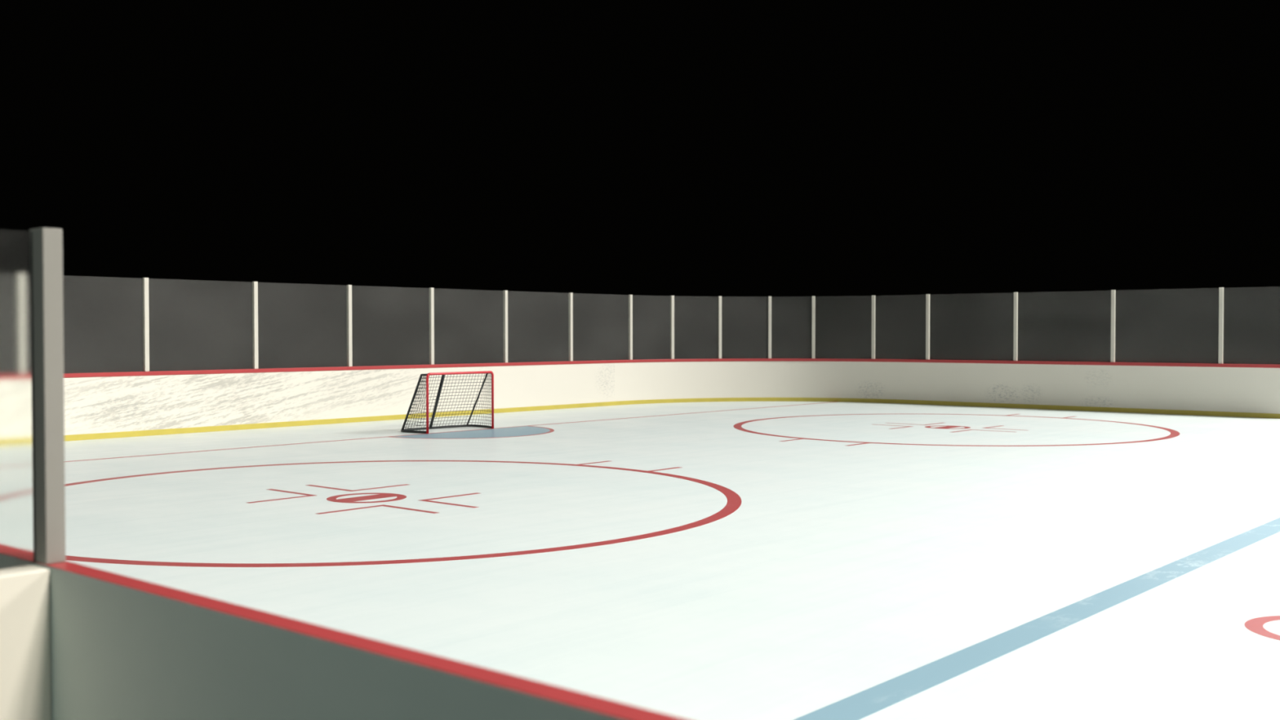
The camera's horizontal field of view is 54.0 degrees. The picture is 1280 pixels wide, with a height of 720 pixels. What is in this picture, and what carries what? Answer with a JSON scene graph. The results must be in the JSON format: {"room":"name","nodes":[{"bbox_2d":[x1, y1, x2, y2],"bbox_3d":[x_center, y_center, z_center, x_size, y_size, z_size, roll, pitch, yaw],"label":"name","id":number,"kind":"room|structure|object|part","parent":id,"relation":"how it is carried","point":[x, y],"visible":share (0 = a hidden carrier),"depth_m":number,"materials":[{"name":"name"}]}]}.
{"room":"ice rink","nodes":[
{"label":"ice rink","id":0,"kind":"room"},
{"bbox_2d":[63,360,614,440],"bbox_3d":[-6.746,0.802,28.341,0.134,1.300,18.366,1,2,41],"label":"wall","id":1,"kind":"structure","parent":0,"point":[98,405],"depth_m":27.45,"materials":[{"name":"plastic"}]},
{"bbox_2d":[142,277,149,371],"bbox_3d":[-9.761,-0.699,24.824,0.075,1.852,0.092,1,2,41],"label":"post","id":2,"kind":"object","parent":1,"relation":"on","point":[145,280],"visible":1,"depth_m":24.80,"materials":[{"name":"white metal"}]},
{"bbox_2d":[252,281,258,368],"bbox_3d":[-8.167,-0.739,26.672,0.075,1.852,0.092,1,2,41],"label":"post","id":3,"kind":"object","parent":1,"relation":"on","point":[255,284],"visible":1,"depth_m":26.64,"materials":[{"name":"white metal"}]},
{"bbox_3d":[-6.747,0.192,28.328,0.134,0.080,18.366,1,2,41],"label":"cap rail","id":4,"kind":"part","parent":1,"relation":"part of","materials":[{"name":"red plastic"}]},
{"bbox_2d":[346,284,352,366],"bbox_3d":[-6.590,-0.778,28.500,0.075,1.852,0.092,1,2,41],"label":"post","id":5,"kind":"object","parent":1,"relation":"on","point":[349,358],"visible":1,"depth_m":28.47,"materials":[{"name":"white metal"}]},
{"bbox_2d":[429,287,434,364],"bbox_3d":[-5.026,-0.817,30.314,0.075,1.852,0.092,1,2,41],"label":"post","id":6,"kind":"object","parent":1,"relation":"on","point":[431,289],"visible":1,"depth_m":30.28,"materials":[{"name":"white metal"}]},
{"bbox_2d":[503,290,507,362],"bbox_3d":[-3.439,-0.856,32.154,0.075,1.852,0.092,1,2,41],"label":"post","id":7,"kind":"object","parent":1,"relation":"on","point":[505,292],"visible":1,"depth_m":32.12,"materials":[{"name":"white metal"}]},
{"bbox_2d":[568,292,573,360],"bbox_3d":[-1.872,-0.895,33.971,0.075,1.852,0.092,1,2,41],"label":"post","id":8,"kind":"object","parent":1,"relation":"on","point":[571,294],"visible":1,"depth_m":33.94,"materials":[{"name":"white metal"}]},
{"bbox_2d":[32,560,687,719],"bbox_3d":[-3.840,1.268,5.748,21.810,1.300,0.085,1,2,41],"label":"wall","id":9,"kind":"structure","parent":0,"point":[122,647],"depth_m":3.29,"materials":[{"name":"plastic"}]},
{"bbox_2d":[29,227,66,564],"bbox_3d":[-1.910,0.115,4.050,0.100,1.073,0.064,1,2,41],"label":"post","id":10,"kind":"object","parent":9,"relation":"on","point":[46,242],"visible":1,"depth_m":4.02,"materials":[{"name":"grey metal"}]},
{"bbox_2d":[64,401,1279,719],"bbox_3d":[13.663,1.800,10.760,53.830,0.062,30.406,1,2,41],"label":"floor","id":11,"kind":"structure","parent":0,"point":[700,560],"depth_m":11.88,"materials":[{"name":"white ice"}]},
{"bbox_2d":[326,493,406,502],"bbox_3d":[-3.345,1.690,15.382,0.960,0.005,0.960,1,2,41],"label":"face-off spot","id":12,"kind":"object","parent":11,"relation":"on","point":[349,497],"depth_m":15.34,"materials":[{"name":"red paint"}]},
{"bbox_2d":[400,370,493,433],"bbox_3d":[-4.037,0.850,26.247,0.938,1.224,2.017,1,2,41],"label":"goal","id":13,"kind":"object","parent":11,"relation":"on","point":[491,376],"visible":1,"depth_m":26.34,"materials":[{"name":"black fabric"}]},
{"bbox_3d":[-4.271,0.879,25.297,0.051,1.206,0.077,1,2,41],"label":"goal post","id":14,"kind":"part","parent":13,"relation":"part of","materials":[{"name":"red metal"}]},
{"bbox_3d":[-4.054,1.437,26.274,0.885,0.048,2.017,1,2,41],"label":"frame","id":15,"kind":"part","parent":13,"relation":"part of","materials":[{"name":"metal"}]},
{"bbox_3d":[-3.131,0.851,26.618,0.051,1.206,0.077,1,2,41],"label":"goal post","id":16,"kind":"part","parent":13,"relation":"part of","materials":[{"name":"red metal"}]},
{"bbox_2d":[924,425,970,428],"bbox_3d":[6.589,1.443,26.916,0.960,0.005,0.960,1,2,41],"label":"face-off spot","id":17,"kind":"object","parent":11,"relation":"on","point":[927,426],"depth_m":26.89,"materials":[{"name":"red paint"}]},
{"bbox_2d":[1244,615,1279,639],"bbox_3d":[4.594,1.827,8.443,0.960,0.005,0.960,1,2,41],"label":"face-off spot","id":18,"kind":"object","parent":11,"relation":"on","point":[1256,627],"depth_m":8.56,"materials":[{"name":"red paint"}]},
{"bbox_2d":[614,358,911,405],"bbox_3d":[3.453,0.625,36.503,8.655,1.300,1.887,0,1,-4],"label":"wall","id":19,"kind":"structure","parent":0,"point":[637,381],"depth_m":36.93,"materials":[{"name":"plastic"}]},
{"bbox_2d":[628,294,632,359],"bbox_3d":[-0.269,-0.933,35.767,0.092,1.852,0.075,-1,2,-43],"label":"post","id":20,"kind":"object","parent":19,"relation":"on","point":[630,296],"visible":1,"depth_m":35.73,"materials":[{"name":"white metal"}]},
{"bbox_2d":[670,295,674,359],"bbox_3d":[0.944,-0.952,36.634,0.092,1.852,0.075,-1,1,-28],"label":"post","id":21,"kind":"object","parent":19,"relation":"on","point":[672,297],"visible":1,"depth_m":36.60,"materials":[{"name":"white metal"}]},
{"bbox_2d":[718,296,721,358],"bbox_3d":[2.368,-0.965,37.188,0.092,1.852,0.075,0,1,-14],"label":"post","id":22,"kind":"object","parent":19,"relation":"on","point":[719,297],"visible":1,"depth_m":37.15,"materials":[{"name":"white metal"}]},
{"bbox_3d":[3.453,0.015,36.490,8.655,0.080,1.887,0,1,-4],"label":"cap rail","id":23,"kind":"part","parent":19,"relation":"part of","materials":[{"name":"red plastic"}]},
{"bbox_2d":[768,296,771,358],"bbox_3d":[3.862,-0.970,37.367,0.092,1.852,0.075,0,1,0],"label":"post","id":24,"kind":"object","parent":19,"relation":"on","point":[769,297],"visible":1,"depth_m":37.33,"materials":[{"name":"white metal"}]},
{"bbox_2d":[811,296,815,358],"bbox_3d":[5.142,-0.968,37.224,0.092,1.852,0.075,0,1,12],"label":"post","id":25,"kind":"object","parent":19,"relation":"on","point":[813,348],"visible":1,"depth_m":37.20,"materials":[{"name":"white metal"}]},
{"bbox_2d":[871,295,875,359],"bbox_3d":[6.799,-0.956,36.592,0.092,1.852,0.075,1,1,29],"label":"post","id":26,"kind":"object","parent":19,"relation":"on","point":[873,296],"visible":1,"depth_m":36.56,"materials":[{"name":"white metal"}]},
{"bbox_2d":[911,359,1279,418],"bbox_3d":[11.533,0.697,32.696,9.890,1.300,0.134,1,2,41],"label":"wall","id":27,"kind":"structure","parent":0,"point":[1215,389],"depth_m":32.28,"materials":[{"name":"plastic"}]},
{"bbox_2d":[925,293,929,359],"bbox_3d":[8.154,-0.936,35.584,0.092,1.852,0.075,1,2,41],"label":"post","id":28,"kind":"object","parent":27,"relation":"on","point":[927,295],"visible":1,"depth_m":35.55,"materials":[{"name":"white metal"}]},
{"bbox_2d":[1013,292,1017,360],"bbox_3d":[10.131,-0.902,33.880,0.092,1.852,0.075,1,2,41],"label":"post","id":29,"kind":"object","parent":27,"relation":"on","point":[1015,294],"visible":1,"depth_m":33.85,"materials":[{"name":"white metal"}]},
{"bbox_3d":[11.532,0.087,32.683,9.890,0.080,0.134,1,2,41],"label":"cap rail","id":30,"kind":"part","parent":27,"relation":"part of","materials":[{"name":"red plastic"}]},
{"bbox_2d":[1111,289,1115,362],"bbox_3d":[12.115,-0.869,32.169,0.092,1.852,0.075,1,2,41],"label":"post","id":31,"kind":"object","parent":27,"relation":"on","point":[1113,291],"visible":1,"depth_m":32.13,"materials":[{"name":"white metal"}]},
{"bbox_2d":[1218,287,1223,364],"bbox_3d":[14.092,-0.835,30.465,0.092,1.852,0.075,1,2,41],"label":"post","id":32,"kind":"object","parent":27,"relation":"on","point":[1220,289],"visible":1,"depth_m":30.43,"materials":[{"name":"white metal"}]},
{"bbox_3d":[7.660,1.794,16.179,90.000,0.138,80.000,1,2,41],"label":"floor","id":33,"kind":"structure","parent":0,"visible":0},
{"bbox_2d":[0,564,51,719],"bbox_3d":[-2.202,1.328,3.713,0.150,1.322,0.858,1,2,41],"label":"wall","id":34,"kind":"structure","parent":33,"relation":"on","point":[24,590],"depth_m":3.92,"materials":[{"name":"white plastic"}]},
{"bbox_2d":[0,229,35,568],"bbox_3d":[-2.236,0.130,3.719,0.012,1.072,0.862,1,2,41],"label":"glass barrier","id":35,"kind":"object","parent":34,"relation":"on","point":[17,480],"visible":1,"depth_m":4.00,"materials":[{"name":"clear glass"}]}
]}

